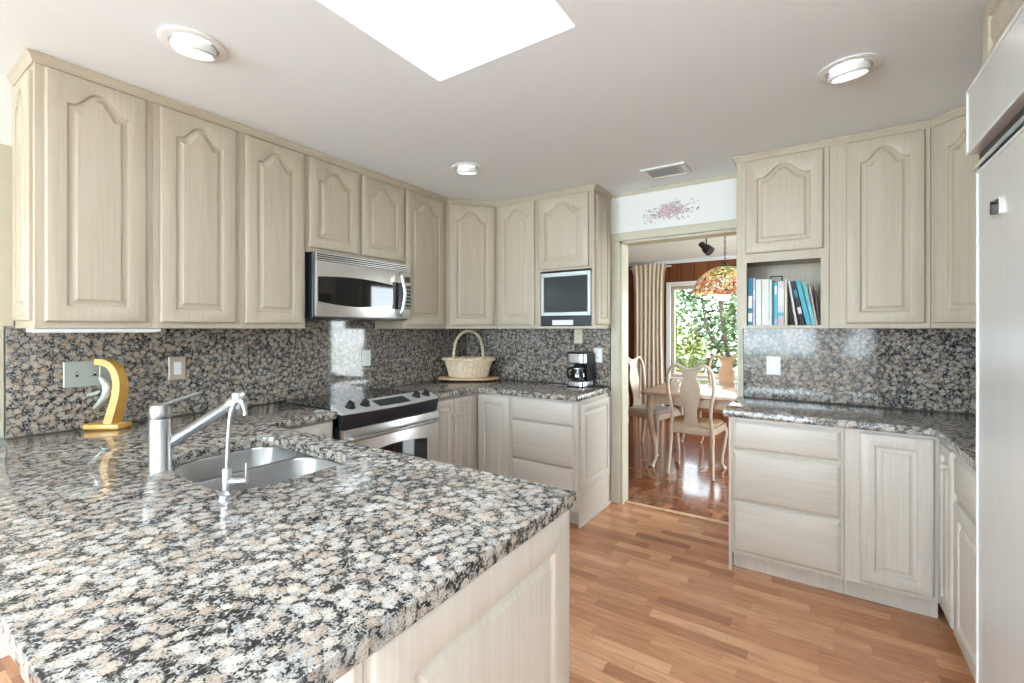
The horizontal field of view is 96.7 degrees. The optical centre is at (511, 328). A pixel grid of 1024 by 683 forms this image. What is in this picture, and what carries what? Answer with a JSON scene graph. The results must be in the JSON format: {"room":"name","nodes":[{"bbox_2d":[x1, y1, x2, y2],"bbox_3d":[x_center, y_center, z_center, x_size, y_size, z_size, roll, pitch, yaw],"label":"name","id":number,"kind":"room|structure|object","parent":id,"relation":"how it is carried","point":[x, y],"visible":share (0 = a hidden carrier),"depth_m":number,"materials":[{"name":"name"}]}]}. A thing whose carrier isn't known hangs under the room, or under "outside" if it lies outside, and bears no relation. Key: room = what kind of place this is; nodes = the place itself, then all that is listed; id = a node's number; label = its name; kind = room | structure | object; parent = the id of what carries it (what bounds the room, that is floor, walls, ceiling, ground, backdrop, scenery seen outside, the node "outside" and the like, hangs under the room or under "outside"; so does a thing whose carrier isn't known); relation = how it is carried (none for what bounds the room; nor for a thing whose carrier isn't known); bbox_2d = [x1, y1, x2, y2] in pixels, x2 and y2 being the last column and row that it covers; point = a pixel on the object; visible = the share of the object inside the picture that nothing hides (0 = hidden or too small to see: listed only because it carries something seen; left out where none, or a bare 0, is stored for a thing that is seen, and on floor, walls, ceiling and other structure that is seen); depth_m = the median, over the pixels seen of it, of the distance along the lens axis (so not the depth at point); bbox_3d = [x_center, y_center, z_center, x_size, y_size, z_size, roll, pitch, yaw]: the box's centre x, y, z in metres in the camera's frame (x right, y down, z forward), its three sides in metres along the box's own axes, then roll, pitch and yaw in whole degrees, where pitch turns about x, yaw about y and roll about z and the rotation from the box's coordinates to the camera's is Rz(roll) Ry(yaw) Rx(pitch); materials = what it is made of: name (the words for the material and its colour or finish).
{"room":"kitchen","nodes":[
{"label":"kitchen","id":0,"kind":"room"},
{"bbox_2d":[0,74,248,657],"bbox_3d":[-2.968,0.155,0.757,0.120,2.440,9.170,0,0,34],"label":"wall","id":1,"kind":"structure","parent":0,"point":[6,87],"depth_m":1.91,"materials":[{"name":"white paint"}]},
{"bbox_2d":[0,144,13,436],"bbox_3d":[-2.323,-0.160,1.597,0.022,1.220,0.784,0,0,34],"label":"trim","id":2,"kind":"structure","parent":1,"relation":"attached to","point":[6,320],"depth_m":1.90,"materials":[{"name":"beige paint"}]},
{"bbox_2d":[12,62,151,327],"bbox_3d":[-1.867,-0.532,1.984,0.347,1.058,0.390,0,0,34],"label":"upper cabinet","id":3,"kind":"object","parent":1,"relation":"attached to","point":[82,148],"visible":0.98,"depth_m":1.86,"materials":[{"name":"brown wood"}]},
{"bbox_2d":[152,102,239,327],"bbox_3d":[-1.653,-0.532,2.304,0.347,1.058,0.377,0,0,34],"label":"upper cabinet","id":4,"kind":"object","parent":1,"relation":"attached to","point":[196,161],"visible":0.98,"depth_m":2.19,"materials":[{"name":"brown wood"}]},
{"bbox_2d":[26,328,160,332],"bbox_3d":[-1.766,0.006,1.945,0.075,0.019,0.420,0,0,34],"label":"light","id":5,"kind":"object","parent":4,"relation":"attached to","point":[33,330],"visible":1,"depth_m":1.90,"materials":[{"name":"white paint"}]},
{"bbox_2d":[32,332,152,332],"bbox_3d":[-1.766,0.014,1.945,0.055,0.004,0.390,0,0,34],"label":"diffuser","id":6,"kind":"object","parent":5,"relation":"attached to","point":[32,332],"depth_m":1.91,"materials":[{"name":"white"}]},
{"bbox_2d":[5,320,466,437],"bbox_3d":[-1.283,0.001,3.160,0.019,0.912,3.019,0,0,34],"label":"backsplash","id":7,"kind":"structure","parent":1,"relation":"attached to","point":[323,357],"depth_m":2.55,"materials":[{"name":"stone"}]},
{"bbox_2d":[63,359,123,387],"bbox_3d":[-1.949,0.207,2.127,0.016,0.118,0.215,0,0,34],"label":"switch plate","id":8,"kind":"object","parent":7,"relation":"attached to","point":[75,374],"visible":0.62,"depth_m":2.09,"materials":[{"name":"grey plastic"}]},
{"bbox_2d":[168,356,185,379],"bbox_3d":[-1.768,0.207,2.405,0.009,0.122,0.080,0,0,34],"label":"switch plate","id":9,"kind":"object","parent":7,"relation":"attached to","point":[176,365],"visible":1,"depth_m":2.40,"materials":[{"name":"beige plastic"}]},
{"bbox_2d":[362,350,370,366],"bbox_3d":[-1.093,0.219,3.419,0.009,0.122,0.082,0,0,34],"label":"switch plate","id":10,"kind":"object","parent":7,"relation":"attached to","point":[366,354],"visible":1,"depth_m":3.41,"materials":[{"name":"white plastic"}]},
{"bbox_2d":[240,132,304,328],"bbox_3d":[-1.447,-0.532,2.614,0.347,1.058,0.366,0,0,34],"label":"upper cabinet","id":11,"kind":"object","parent":1,"relation":"attached to","point":[272,176],"visible":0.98,"depth_m":2.50,"materials":[{"name":"brown wood"}]},
{"bbox_2d":[7,48,611,206],"bbox_3d":[-0.796,-1.046,2.967,3.376,0.036,0.951,0,0,-33],"label":"trim","id":12,"kind":"structure","parent":1,"relation":"attached to","point":[29,56],"depth_m":2.32,"materials":[{"name":"brown wood"}]},
{"bbox_2d":[305,155,403,264],"bbox_3d":[-1.133,-0.759,3.086,0.347,0.603,0.765,0,0,34],"label":"upper cabinet","id":13,"kind":"object","parent":1,"relation":"attached to","point":[349,213],"visible":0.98,"depth_m":2.93,"materials":[{"name":"brown wood"}]},
{"bbox_2d":[305,251,410,320],"bbox_3d":[-1.073,-0.259,3.055,0.442,0.394,0.752,0,0,34],"label":"microwave","id":14,"kind":"object","parent":13,"relation":"attached to","point":[337,287],"visible":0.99,"depth_m":2.88,"materials":[{"name":"silver metal"}]},
{"bbox_2d":[375,189,445,328],"bbox_3d":[-0.792,-0.532,3.599,0.347,1.058,0.465,0,0,34],"label":"upper cabinet","id":15,"kind":"object","parent":1,"relation":"attached to","point":[424,216],"visible":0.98,"depth_m":3.48,"materials":[{"name":"brown wood"}]},
{"bbox_2d":[446,203,496,328],"bbox_3d":[-0.376,-0.532,3.997,0.597,1.058,0.657,0,0,34],"label":"upper cabinet","id":16,"kind":"object","parent":1,"relation":"attached to","point":[471,230],"visible":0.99,"depth_m":3.75,"materials":[{"name":"brown wood"}]},
{"bbox_2d":[0,415,975,682],"bbox_3d":[0.195,1.400,0.861,5.230,0.050,13.050,0,0,34],"label":"floor","id":17,"kind":"structure","parent":0,"point":[655,596],"depth_m":2.20,"materials":[{"name":"laminate"}]},
{"bbox_2d":[286,419,332,438],"bbox_3d":[-1.327,0.936,2.523,0.646,0.877,0.385,0,0,34],"label":"base cabinet","id":18,"kind":"object","parent":17,"relation":"on","point":[323,428],"visible":0.06,"depth_m":2.44,"materials":[{"name":"brown wood"}]},
{"bbox_2d":[279,388,439,460],"bbox_3d":[-0.955,0.891,2.975,0.725,0.968,0.763,0,0,34],"label":"range","id":19,"kind":"object","parent":17,"relation":"on","point":[403,422],"visible":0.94,"depth_m":2.83,"materials":[{"name":"silver metal"}]},
{"bbox_2d":[279,388,409,410],"bbox_3d":[-1.033,0.469,3.027,0.536,0.035,0.763,0,0,34],"label":"cooktop","id":20,"kind":"object","parent":19,"relation":"in","point":[324,402],"depth_m":2.95,"materials":[{"name":"black glass"}]},
{"bbox_2d":[334,510,568,682],"bbox_3d":[-0.965,0.936,1.612,2.261,0.877,0.735,0,0,34],"label":"base cabinet","id":21,"kind":"object","parent":17,"relation":"on","point":[510,623],"visible":0.1,"depth_m":0.99,"materials":[{"name":"brown wood"}]},
{"bbox_2d":[0,402,575,682],"bbox_3d":[-0.935,0.477,1.652,2.268,0.040,1.409,0,0,34],"label":"countertop","id":22,"kind":"structure","parent":21,"relation":"on","point":[113,570],"depth_m":0.96,"materials":[{"name":"stone"}]},
{"bbox_2d":[83,359,131,429],"bbox_3d":[-1.870,0.297,2.105,0.160,0.319,0.080,0,0,0],"label":"stand","id":23,"kind":"object","parent":22,"relation":"on","point":[113,418],"visible":1,"depth_m":2.08,"materials":[{"name":"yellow wood"}]},
{"bbox_2d":[86,365,111,408],"bbox_3d":[-1.887,0.268,2.103,0.102,0.207,0.086,0,0,0],"label":"bananas","id":24,"kind":"object","parent":23,"relation":"hanging from","point":[106,384],"visible":0.98,"depth_m":2.09,"materials":[{"name":"white paint"}]},
{"bbox_2d":[148,391,248,472],"bbox_3d":[-1.048,0.332,1.533,0.282,0.251,0.078,0,0,-34],"label":"kitchen faucet","id":25,"kind":"object","parent":22,"relation":"on","point":[161,441],"visible":0.94,"depth_m":1.47,"materials":[{"name":"silver metal"}]},
{"bbox_2d":[218,399,248,496],"bbox_3d":[-0.773,0.326,1.260,0.078,0.261,0.044,0,0,6],"label":"tap","id":26,"kind":"object","parent":22,"relation":"on","point":[228,480],"visible":1,"depth_m":1.26,"materials":[{"name":"silver metal"}]},
{"bbox_2d":[174,447,340,489],"bbox_3d":[-0.912,0.593,1.598,0.680,0.191,0.500,0,0,34],"label":"sink","id":27,"kind":"object","parent":22,"relation":"in","point":[266,465],"visible":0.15,"depth_m":1.74,"materials":[{"name":"metal"}]},
{"bbox_2d":[436,392,476,469],"bbox_3d":[-0.645,0.936,3.551,0.641,0.877,0.520,0,0,34],"label":"base cabinet","id":28,"kind":"object","parent":17,"relation":"on","point":[457,425],"visible":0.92,"depth_m":3.40,"materials":[{"name":"brown wood"}]},
{"bbox_2d":[478,392,511,476],"bbox_3d":[0.019,0.936,3.763,0.326,0.877,0.606,0,0,34],"label":"base cabinet","id":29,"kind":"object","parent":17,"relation":"on","point":[494,410],"visible":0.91,"depth_m":3.50,"materials":[{"name":"brown wood"}]},
{"bbox_2d":[512,392,611,528],"bbox_3d":[0.392,0.936,3.515,0.566,0.877,0.606,0,0,34],"label":"base cabinet","id":30,"kind":"object","parent":17,"relation":"on","point":[562,444],"visible":0.92,"depth_m":3.27,"materials":[{"name":"beige wood"}]},
{"bbox_2d":[382,378,610,401],"bbox_3d":[-0.135,0.477,3.562,1.483,0.040,1.115,0,0,34],"label":"countertop","id":31,"kind":"structure","parent":30,"relation":"on","point":[443,389],"depth_m":3.49,"materials":[{"name":"stone"}]},
{"bbox_2d":[438,375,498,381],"bbox_3d":[-0.385,0.440,4.041,0.544,0.034,0.300,0,0,0],"label":"serving board","id":32,"kind":"object","parent":31,"relation":"on","point":[489,377],"visible":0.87,"depth_m":3.92,"materials":[{"name":"brown wood"}]},
{"bbox_2d":[442,329,494,377],"bbox_3d":[-0.385,0.213,4.041,0.476,0.419,0.308,0,0,-3],"label":"wicker basket","id":33,"kind":"object","parent":32,"relation":"on","point":[458,367],"visible":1,"depth_m":3.95,"materials":[{"name":"beige wicker"}]},
{"bbox_2d":[566,351,602,387],"bbox_3d":[0.567,0.320,3.602,0.234,0.275,0.223,0,0,40],"label":"coffee maker","id":34,"kind":"object","parent":31,"relation":"on","point":[584,362],"visible":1,"depth_m":3.59,"materials":[{"name":"black plastic"}]},
{"bbox_2d":[628,356,680,455],"bbox_3d":[1.585,0.854,5.228,0.516,1.062,0.507,0,0,-41],"label":"dining chair","id":35,"kind":"object","parent":17,"relation":"on","point":[660,412],"visible":0.61,"depth_m":5.26,"materials":[{"name":"beige wood"}]},
{"bbox_2d":[641,379,736,466],"bbox_3d":[2.391,1.006,4.637,1.770,0.766,1.370,0,0,34],"label":"dining table","id":36,"kind":"object","parent":17,"relation":"on","point":[726,392],"visible":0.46,"depth_m":4.54,"materials":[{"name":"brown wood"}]},
{"bbox_2d":[666,363,727,480],"bbox_3d":[1.781,0.854,4.425,0.516,1.062,0.507,0,0,34],"label":"dining chair","id":37,"kind":"object","parent":17,"relation":"on","point":[690,391],"visible":1,"depth_m":4.26,"materials":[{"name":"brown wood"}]},
{"bbox_2d":[697,354,736,443],"bbox_3d":[2.577,0.854,5.539,0.516,1.062,0.507,0,0,34],"label":"dining chair","id":38,"kind":"object","parent":17,"relation":"on","point":[726,372],"visible":0.34,"depth_m":5.71,"materials":[{"name":"beige wood"}]},
{"bbox_2d":[729,417,843,593],"bbox_3d":[1.621,0.936,2.696,0.534,0.877,0.606,0,0,34],"label":"base cabinet","id":39,"kind":"object","parent":17,"relation":"on","point":[786,479],"visible":0.83,"depth_m":2.44,"materials":[{"name":"beige wood"}]},
{"bbox_2d":[843,428,939,617],"bbox_3d":[1.996,0.936,2.447,0.362,0.877,0.606,0,0,34],"label":"base cabinet","id":40,"kind":"object","parent":17,"relation":"on","point":[891,479],"visible":0.91,"depth_m":2.20,"materials":[{"name":"beige wood"}]},
{"bbox_2d":[938,441,958,629],"bbox_3d":[2.141,0.936,1.829,0.656,0.877,0.292,0,0,34],"label":"base cabinet","id":41,"kind":"object","parent":17,"relation":"on","point":[947,497],"visible":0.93,"depth_m":1.96,"materials":[{"name":"beige wood"}]},
{"bbox_2d":[954,455,975,681],"bbox_3d":[1.936,0.936,1.494,0.626,0.877,0.490,0,0,34],"label":"base cabinet","id":42,"kind":"object","parent":17,"relation":"on","point":[964,475],"visible":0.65,"depth_m":1.72,"materials":[{"name":"beige wood"}]},
{"bbox_2d":[723,396,975,471],"bbox_3d":[1.805,0.477,2.113,1.533,0.040,1.378,0,0,34],"label":"countertop","id":43,"kind":"structure","parent":42,"relation":"on","point":[956,430],"depth_m":2.38,"materials":[{"name":"stone"}]},
{"bbox_2d":[966,2,1023,682],"bbox_3d":[1.481,0.310,0.879,0.690,2.130,0.915,0,0,34],"label":"refrigerator","id":44,"kind":"object","parent":17,"relation":"on","point":[995,97],"visible":1,"depth_m":1.24,"materials":[{"name":"white metal"}]},
{"bbox_2d":[982,0,1023,66],"bbox_3d":[1.519,-0.910,0.893,0.654,0.302,0.970,0,0,34],"label":"upper cabinet","id":45,"kind":"object","parent":44,"relation":"on","point":[997,15],"visible":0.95,"depth_m":1.35,"materials":[{"name":"brown wood"}]},
{"bbox_2d":[0,0,986,263],"bbox_3d":[0.195,-1.080,0.861,5.230,0.030,13.050,0,0,34],"label":"ceiling","id":46,"kind":"structure","parent":0,"point":[613,91],"depth_m":1.95,"materials":[{"name":"white paint"}]},
{"bbox_2d":[158,26,226,62],"bbox_3d":[-1.191,-1.052,1.703,0.214,0.066,0.214,0,0,-26],"label":"recessed light","id":47,"kind":"object","parent":46,"relation":"in","point":[193,48],"visible":1,"depth_m":1.67,"materials":[{"name":"white metal"}]},
{"bbox_2d":[331,0,569,73],"bbox_3d":[-0.392,-1.394,1.256,0.699,0.598,1.315,0,0,34],"label":"window","id":48,"kind":"structure","parent":46,"relation":"attached to","point":[444,35],"depth_m":1.81,"materials":[{"name":"white glass"}]},
{"bbox_2d":[451,162,483,174],"bbox_3d":[-0.294,-1.052,3.013,0.214,0.066,0.214,0,0,4],"label":"recessed light","id":49,"kind":"object","parent":46,"relation":"in","point":[464,170],"visible":1,"depth_m":2.96,"materials":[{"name":"white metal"}]},
{"bbox_2d":[639,162,691,180],"bbox_3d":[1.037,-1.059,3.064,0.290,0.012,0.230,0,0,34],"label":"ceiling vent","id":50,"kind":"object","parent":46,"relation":"in","point":[681,168],"visible":1,"depth_m":3.06,"materials":[{"name":"white metal"}]},
{"bbox_2d":[699,238,713,255],"bbox_3d":[2.095,-0.926,4.905,0.104,0.277,0.169,0,0,-26],"label":"spotlight","id":51,"kind":"object","parent":46,"relation":"attached to","point":[707,249],"visible":0.79,"depth_m":4.87,"materials":[{"name":"black plastic"}]},
{"bbox_2d":[693,236,736,294],"bbox_3d":[2.143,-0.716,4.580,0.600,0.698,0.600,0,0,34],"label":"pendant lamp","id":52,"kind":"object","parent":46,"relation":"hanging from","point":[721,280],"visible":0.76,"depth_m":4.43,"materials":[{"name":"multicoloured glass"}]},
{"bbox_2d":[817,53,882,83],"bbox_3d":[1.376,-1.052,1.859,0.214,0.066,0.214,0,0,-36],"label":"recessed light","id":53,"kind":"object","parent":46,"relation":"in","point":[853,70],"visible":1,"depth_m":1.82,"materials":[{"name":"white metal"}]},
{"bbox_2d":[630,263,670,405],"bbox_3d":[2.160,0.172,7.149,0.650,2.365,0.087,0,0,34],"label":"curtain","id":54,"kind":"object","parent":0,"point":[648,279],"visible":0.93,"depth_m":7.12,"materials":[{"name":"beige fabric"}]},
{"bbox_2d":[628,259,736,423],"bbox_3d":[3.823,0.155,6.237,4.950,2.440,0.120,0,0,34],"label":"wall","id":55,"kind":"structure","parent":0,"point":[691,271],"depth_m":7.09,"materials":[{"name":"brown wood"}]},
{"bbox_2d":[628,255,736,266],"bbox_3d":[3.781,-1.037,6.174,4.950,0.054,0.030,0,0,34],"label":"trim","id":56,"kind":"structure","parent":55,"relation":"attached to","point":[729,256],"depth_m":6.89,"materials":[{"name":"white paint"}]},
{"bbox_2d":[665,281,736,381],"bbox_3d":[3.748,0.045,6.179,3.250,1.540,0.060,0,0,34],"label":"trim","id":57,"kind":"structure","parent":55,"relation":"attached to","point":[669,285],"depth_m":7.06,"materials":[{"name":"white paint"}]},
{"bbox_2d":[672,286,736,379],"bbox_3d":[3.800,0.045,6.256,3.110,1.400,0.054,0,0,34],"label":"window","id":58,"kind":"structure","parent":55,"relation":"in","point":[682,287],"depth_m":7.07,"materials":[{"name":"beige paint"}]},
{"bbox_2d":[477,178,975,471],"bbox_3d":[1.267,0.155,3.373,4.030,2.440,0.120,0,0,34],"label":"wall","id":59,"kind":"structure","parent":0,"point":[717,201],"depth_m":3.33,"materials":[{"name":"white paint"}]},
{"bbox_2d":[497,200,537,328],"bbox_3d":[0.123,-0.532,3.851,0.392,1.058,0.347,0,0,34],"label":"upper cabinet","id":60,"kind":"object","parent":59,"relation":"attached to","point":[517,224],"visible":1,"depth_m":3.69,"materials":[{"name":"brown wood"}]},
{"bbox_2d":[467,329,610,386],"bbox_3d":[0.167,0.227,4.021,1.479,0.459,0.019,0,0,34],"label":"backsplash","id":61,"kind":"structure","parent":59,"relation":"attached to","point":[519,354],"depth_m":3.97,"materials":[{"name":"stone"}]},
{"bbox_2d":[574,329,582,342],"bbox_3d":[0.546,0.059,3.752,0.075,0.118,0.008,0,0,34],"label":"wall outlet","id":62,"kind":"object","parent":61,"relation":"attached to","point":[578,333],"visible":1,"depth_m":3.75,"materials":[{"name":"beige plastic"}]},
{"bbox_2d":[594,348,601,362],"bbox_3d":[0.690,0.210,3.656,0.075,0.118,0.008,0,0,34],"label":"wall outlet","id":63,"kind":"object","parent":61,"relation":"attached to","point":[598,351],"visible":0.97,"depth_m":3.65,"materials":[{"name":"white plastic"}]},
{"bbox_2d":[538,189,610,328],"bbox_3d":[0.494,-0.532,3.604,0.495,1.058,0.347,0,0,34],"label":"upper cabinet","id":64,"kind":"object","parent":59,"relation":"attached to","point":[574,229],"visible":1,"depth_m":3.45,"materials":[{"name":"brown wood"}]},
{"bbox_2d":[541,270,590,325],"bbox_3d":[0.451,-0.232,3.546,0.424,0.408,0.172,0,0,34],"label":"television","id":65,"kind":"object","parent":64,"relation":"in","point":[565,296],"visible":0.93,"depth_m":3.48,"materials":[{"name":"silver plastic"}]},
{"bbox_2d":[643,198,699,224],"bbox_3d":[1.170,-0.879,3.364,0.408,0.171,0.001,0,0,34],"label":"floral stencil","id":66,"kind":"object","parent":59,"relation":"attached to","point":[671,208],"visible":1,"depth_m":3.37,"materials":[{"name":"pink paint"}]},
{"bbox_2d":[612,173,736,197],"bbox_3d":[1.176,-1.050,3.351,0.947,0.027,0.018,0,0,34],"label":"trim","id":67,"kind":"structure","parent":59,"relation":"attached to","point":[729,176],"depth_m":3.33,"materials":[{"name":"beige paint"}]},
{"bbox_2d":[624,500,728,525],"bbox_3d":[1.238,1.371,3.393,0.850,0.007,0.050,0,0,34],"label":"trim","id":68,"kind":"structure","parent":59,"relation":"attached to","point":[626,501],"depth_m":3.39,"materials":[{"name":"brown wood"}]},
{"bbox_2d":[611,219,743,503],"bbox_3d":[1.215,0.312,3.404,0.944,2.126,0.154,0,0,34],"label":"trim","id":69,"kind":"structure","parent":59,"relation":"attached to","point":[619,250],"depth_m":3.57,"materials":[{"name":"beige paint"}]},
{"bbox_2d":[737,146,828,328],"bbox_3d":[1.673,-0.532,2.819,0.470,1.058,0.347,0,0,34],"label":"upper cabinet","id":70,"kind":"object","parent":59,"relation":"attached to","point":[783,200],"visible":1,"depth_m":2.70,"materials":[{"name":"brown wood"}]},
{"bbox_2d":[748,278,752,324],"bbox_3d":[1.524,-0.169,2.889,0.028,0.292,0.202,0,0,34],"label":"book","id":71,"kind":"object","parent":70,"relation":"in","point":[750,280],"visible":0.7,"depth_m":2.80,"materials":[{"name":"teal paper"}]},
{"bbox_2d":[753,278,756,324],"bbox_3d":[1.539,-0.168,2.872,0.013,0.290,0.192,0,0,34],"label":"book","id":72,"kind":"object","parent":70,"relation":"in","point":[754,279],"visible":0.64,"depth_m":2.79,"materials":[{"name":"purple paper"}]},
{"bbox_2d":[756,279,761,324],"bbox_3d":[1.562,-0.163,2.863,0.030,0.280,0.202,0,0,34],"label":"book","id":73,"kind":"object","parent":70,"relation":"in","point":[759,281],"visible":0.67,"depth_m":2.78,"materials":[{"name":"beige paper"}]},
{"bbox_2d":[762,279,768,324],"bbox_3d":[1.595,-0.162,2.847,0.038,0.279,0.212,0,0,34],"label":"book","id":74,"kind":"object","parent":70,"relation":"in","point":[765,282],"visible":0.67,"depth_m":2.76,"materials":[{"name":"beige paper"}]},
{"bbox_2d":[769,279,772,324],"bbox_3d":[1.615,-0.161,2.828,0.013,0.277,0.202,0,0,34],"label":"book","id":75,"kind":"object","parent":70,"relation":"in","point":[770,280],"visible":0.66,"depth_m":2.74,"materials":[{"name":"beige paper"}]},
{"bbox_2d":[772,281,774,324],"bbox_3d":[1.623,-0.157,2.817,0.009,0.268,0.192,0,0,34],"label":"book","id":76,"kind":"object","parent":70,"relation":"in","point":[773,282],"visible":0.59,"depth_m":2.74,"materials":[{"name":"beige paper"}]},
{"bbox_2d":[774,283,777,324],"bbox_3d":[1.635,-0.150,2.809,0.017,0.256,0.192,0,0,34],"label":"book","id":77,"kind":"object","parent":70,"relation":"in","point":[775,284],"visible":0.77,"depth_m":2.73,"materials":[{"name":"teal paper"}]},
{"bbox_2d":[778,281,784,324],"bbox_3d":[1.660,-0.153,2.798,0.034,0.262,0.202,0,0,34],"label":"book","id":78,"kind":"object","parent":70,"relation":"in","point":[781,284],"visible":0.81,"depth_m":2.71,"materials":[{"name":"beige paper"}]},
{"bbox_2d":[785,279,788,324],"bbox_3d":[1.684,-0.159,2.788,0.013,0.272,0.212,0,0,34],"label":"book","id":79,"kind":"object","parent":70,"relation":"in","point":[786,280],"visible":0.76,"depth_m":2.70,"materials":[{"name":"beige paper"}]},
{"bbox_2d":[788,280,798,324],"bbox_3d":[1.710,-0.155,2.765,0.051,0.265,0.202,0,0,34],"label":"book","id":80,"kind":"object","parent":70,"relation":"in","point":[789,281],"visible":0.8,"depth_m":2.69,"materials":[{"name":"beige paper"}]},
{"bbox_2d":[791,281,805,324],"bbox_3d":[1.731,-0.153,2.751,0.072,0.261,0.202,0,0,34],"label":"book","id":81,"kind":"object","parent":70,"relation":"in","point":[793,283],"visible":0.91,"depth_m":2.67,"materials":[{"name":"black paper"}]},
{"bbox_2d":[796,281,811,324],"bbox_3d":[1.754,-0.153,2.736,0.078,0.261,0.202,0,0,34],"label":"book","id":82,"kind":"object","parent":70,"relation":"in","point":[798,283],"visible":0.94,"depth_m":2.65,"materials":[{"name":"blue paper"}]},
{"bbox_2d":[802,282,815,324],"bbox_3d":[1.776,-0.148,2.721,0.068,0.251,0.202,0,0,34],"label":"book","id":83,"kind":"object","parent":70,"relation":"in","point":[804,284],"visible":0.91,"depth_m":2.64,"materials":[{"name":"teal paper"}]},
{"bbox_2d":[809,286,817,324],"bbox_3d":[1.791,-0.137,2.705,0.044,0.228,0.192,0,0,34],"label":"book","id":84,"kind":"object","parent":70,"relation":"in","point":[809,286],"visible":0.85,"depth_m":2.63,"materials":[{"name":"beige paper"}]},
{"bbox_2d":[814,290,820,324],"bbox_3d":[1.804,-0.125,2.690,0.032,0.205,0.182,0,0,34],"label":"book","id":85,"kind":"object","parent":70,"relation":"in","point":[815,292],"visible":0.86,"depth_m":2.62,"materials":[{"name":"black paper"}]},
{"bbox_2d":[732,105,965,167],"bbox_3d":[1.841,-1.046,2.249,0.614,0.036,1.783,0,0,-16],"label":"trim","id":86,"kind":"structure","parent":59,"relation":"attached to","point":[960,111],"depth_m":2.48,"materials":[{"name":"brown wood"}]},
{"bbox_2d":[744,329,975,413],"bbox_3d":[2.188,0.227,2.675,1.481,0.459,0.019,0,0,34],"label":"backsplash","id":87,"kind":"structure","parent":59,"relation":"attached to","point":[922,369],"depth_m":2.71,"materials":[{"name":"stone"}]},
{"bbox_2d":[766,356,780,374],"bbox_3d":[1.710,0.240,2.976,0.082,0.122,0.009,0,0,34],"label":"wall outlet","id":88,"kind":"object","parent":87,"relation":"attached to","point":[773,363],"visible":1,"depth_m":2.97,"materials":[{"name":"white plastic"}]},
{"bbox_2d":[828,128,930,328],"bbox_3d":[2.047,-0.532,2.570,0.425,1.058,0.347,0,0,34],"label":"upper cabinet","id":89,"kind":"object","parent":59,"relation":"attached to","point":[880,187],"visible":0.97,"depth_m":2.42,"materials":[{"name":"brown wood"}]},
{"bbox_2d":[931,114,978,327],"bbox_3d":[2.405,-0.532,2.175,0.603,1.058,0.607,0,0,34],"label":"upper cabinet","id":90,"kind":"object","parent":59,"relation":"attached to","point":[953,182],"visible":0.4,"depth_m":2.21,"materials":[{"name":"brown wood"}]},
{"bbox_3d":[8.726,2.620,20.320,20.000,0.009,8.500,0,0,34],"label":"road","id":91,"kind":"object","parent":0,"visible":0},
{"bbox_2d":[675,355,736,374],"bbox_3d":[7.464,1.885,19.779,4.240,1.460,1.836,0,0,26],"label":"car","id":92,"kind":"object","parent":91,"relation":"on","point":[684,356],"visible":0.02,"depth_m":18.85,"materials":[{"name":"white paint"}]},
{"label":"outside","id":93,"kind":"structure","parent":0,"visible":0},
{"bbox_2d":[678,344,736,369],"bbox_3d":[5.543,2.650,8.323,120.000,0.050,140.000,0,0,34],"label":"ground","id":94,"kind":"structure","parent":93,"point":[703,348],"depth_m":50.83,"materials":[{"name":"white"}]},
{"bbox_2d":[675,319,708,372],"bbox_3d":[3.784,1.200,10.118,1.490,2.855,1.228,0,0,34],"label":"shrub","id":95,"kind":"object","parent":94,"relation":"on","point":[684,343],"visible":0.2,"depth_m":10.02,"materials":[{"name":"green plant"}]},
{"bbox_2d":[675,372,736,376],"bbox_3d":[3.990,1.715,7.796,10.100,1.820,0.260,0,0,34],"label":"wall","id":96,"kind":"structure","parent":94,"relation":"on","point":[675,372],"depth_m":8.10,"materials":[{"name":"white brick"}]},
{"bbox_2d":[675,289,736,373],"bbox_3d":[4.891,0.757,10.719,2.187,3.738,1.273,0,0,34],"label":"tree","id":97,"kind":"object","parent":94,"relation":"on","point":[723,338],"visible":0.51,"depth_m":10.64,"materials":[{"name":"green plant"}]},
{"bbox_2d":[675,289,736,351],"bbox_3d":[11.090,-0.472,28.697,6.884,6.194,4.109,0,0,34],"label":"tree","id":98,"kind":"object","parent":94,"relation":"on","point":[677,306],"visible":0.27,"depth_m":27.86,"materials":[{"name":"green plant"}]},
{"bbox_2d":[721,294,736,339],"bbox_3d":[4.611,0.604,8.829,1.030,4.043,0.814,0,0,34],"label":"tree","id":99,"kind":"object","parent":94,"relation":"on","point":[733,297],"visible":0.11,"depth_m":8.92,"materials":[{"name":"green plant"}]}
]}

